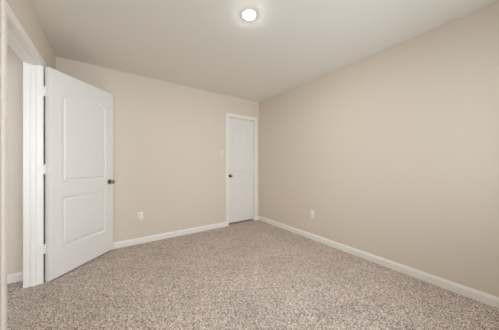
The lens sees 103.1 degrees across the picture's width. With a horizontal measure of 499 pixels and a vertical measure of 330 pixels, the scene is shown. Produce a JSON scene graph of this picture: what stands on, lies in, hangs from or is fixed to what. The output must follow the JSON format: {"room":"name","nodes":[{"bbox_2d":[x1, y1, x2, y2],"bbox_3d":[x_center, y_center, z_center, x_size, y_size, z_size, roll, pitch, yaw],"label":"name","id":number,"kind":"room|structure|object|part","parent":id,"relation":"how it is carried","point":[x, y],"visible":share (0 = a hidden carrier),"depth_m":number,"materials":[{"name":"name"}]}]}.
{"room":"empty bedroom","nodes":[
{"label":"empty bedroom","id":0,"kind":"room"},
{"bbox_2d":[7,44,22,274],"bbox_3d":[-2.816,-0.080,1.642,1.410,2.440,0.120,0,0,-35],"label":"wall","id":1,"kind":"structure","parent":0,"point":[14,63],"depth_m":1.93,"materials":[{"name":"beige paint"}]},
{"bbox_2d":[7,271,22,283],"bbox_3d":[-2.728,1.097,1.621,1.290,0.085,0.014,0,0,-35],"label":"baseboard","id":2,"kind":"structure","parent":1,"relation":"attached to","point":[14,277],"depth_m":1.93,"materials":[{"name":"white paint"}]},
{"bbox_2d":[0,0,55,329],"bbox_3d":[-1.108,-0.080,0.536,0.120,2.440,4.390,0,0,-35],"label":"wall","id":3,"kind":"structure","parent":0,"point":[22,10],"depth_m":1.49,"materials":[{"name":"beige paint"}]},
{"bbox_2d":[2,0,45,329],"bbox_3d":[-1.810,0.065,1.539,0.144,2.151,0.924,0,0,-35],"label":"door frame","id":4,"kind":"structure","parent":3,"relation":"attached to","point":[14,34],"depth_m":1.84,"materials":[{"name":"white paint"}]},
{"bbox_3d":[-1.864,0.065,1.501,0.012,2.151,0.924,0,0,-35],"label":"casing","id":5,"kind":"part","parent":4,"relation":"part of","materials":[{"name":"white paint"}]},
{"bbox_2d":[38,67,114,281],"bbox_3d":[-1.903,0.090,2.270,0.164,2.070,0.797,0,0,8],"label":"door","id":6,"kind":"structure","parent":3,"relation":"in","point":[77,169],"depth_m":2.17,"materials":[{"name":"white paint"}]},
{"bbox_2d":[56,57,258,241],"bbox_3d":[-1.144,-0.080,3.264,3.190,2.440,0.120,0,0,-35],"label":"wall","id":7,"kind":"structure","parent":0,"point":[169,167],"depth_m":3.07,"materials":[{"name":"beige paint"}]},
{"bbox_2d":[138,212,142,219],"bbox_3d":[-1.585,0.740,2.877,0.070,0.115,0.009,0,0,-35],"label":"electrical outlet","id":8,"kind":"object","parent":7,"relation":"attached to","point":[140,214],"visible":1,"depth_m":2.88,"materials":[{"name":"white plastic"}]},
{"bbox_2d":[113,222,225,248],"bbox_3d":[-1.376,1.097,3.020,2.291,0.085,0.014,0,0,-35],"label":"baseboard","id":9,"kind":"structure","parent":7,"relation":"attached to","point":[140,240],"depth_m":3.06,"materials":[{"name":"white paint"}]},
{"bbox_2d":[229,118,252,222],"bbox_3d":[-0.187,0.103,3.956,0.602,2.021,0.164,0,0,-35],"label":"door","id":10,"kind":"structure","parent":7,"relation":"in","point":[240,131],"depth_m":3.94,"materials":[{"name":"white paint"}]},
{"bbox_2d":[226,113,256,225],"bbox_3d":[-0.173,0.085,3.937,0.730,2.111,0.132,0,0,-35],"label":"door frame","id":11,"kind":"structure","parent":7,"relation":"attached to","point":[228,115],"depth_m":3.98,"materials":[{"name":"white paint"}]},
{"bbox_2d":[7,219,498,329],"bbox_3d":[-0.609,1.190,1.375,4.720,0.100,5.190,0,0,-35],"label":"floor","id":12,"kind":"structure","parent":0,"point":[249,274],"depth_m":1.78,"materials":[{"name":"carpet"}]},
{"bbox_2d":[27,0,498,102],"bbox_3d":[-0.609,-1.350,1.375,4.720,0.100,5.190,0,0,-35],"label":"ceiling","id":13,"kind":"structure","parent":0,"point":[207,45],"depth_m":1.96,"materials":[{"name":"white paint"}]},
{"bbox_2d":[241,8,257,20],"bbox_3d":[-0.002,-1.294,1.714,0.146,0.011,0.146,0,0,-35],"label":"recessed light","id":14,"kind":"object","parent":13,"relation":"in","point":[248,14],"visible":1,"depth_m":1.70,"materials":[{"name":"white plastic"}]},
{"bbox_2d":[259,2,498,296],"bbox_3d":[1.276,-0.080,2.694,0.120,2.440,5.190,0,0,-35],"label":"wall","id":15,"kind":"structure","parent":0,"point":[393,151],"depth_m":2.09,"materials":[{"name":"beige paint"}]},
{"bbox_2d":[310,210,313,217],"bbox_3d":[0.959,0.755,3.034,0.009,0.115,0.070,0,0,-35],"label":"electrical outlet","id":16,"kind":"object","parent":15,"relation":"attached to","point":[311,211],"visible":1,"depth_m":3.04,"materials":[{"name":"white plastic"}]},
{"bbox_2d":[259,216,498,308],"bbox_3d":[1.416,1.097,2.377,0.014,0.085,4.270,0,0,-35],"label":"baseboard","id":17,"kind":"structure","parent":15,"relation":"attached to","point":[482,297],"depth_m":2.07,"materials":[{"name":"white paint"}]}
]}

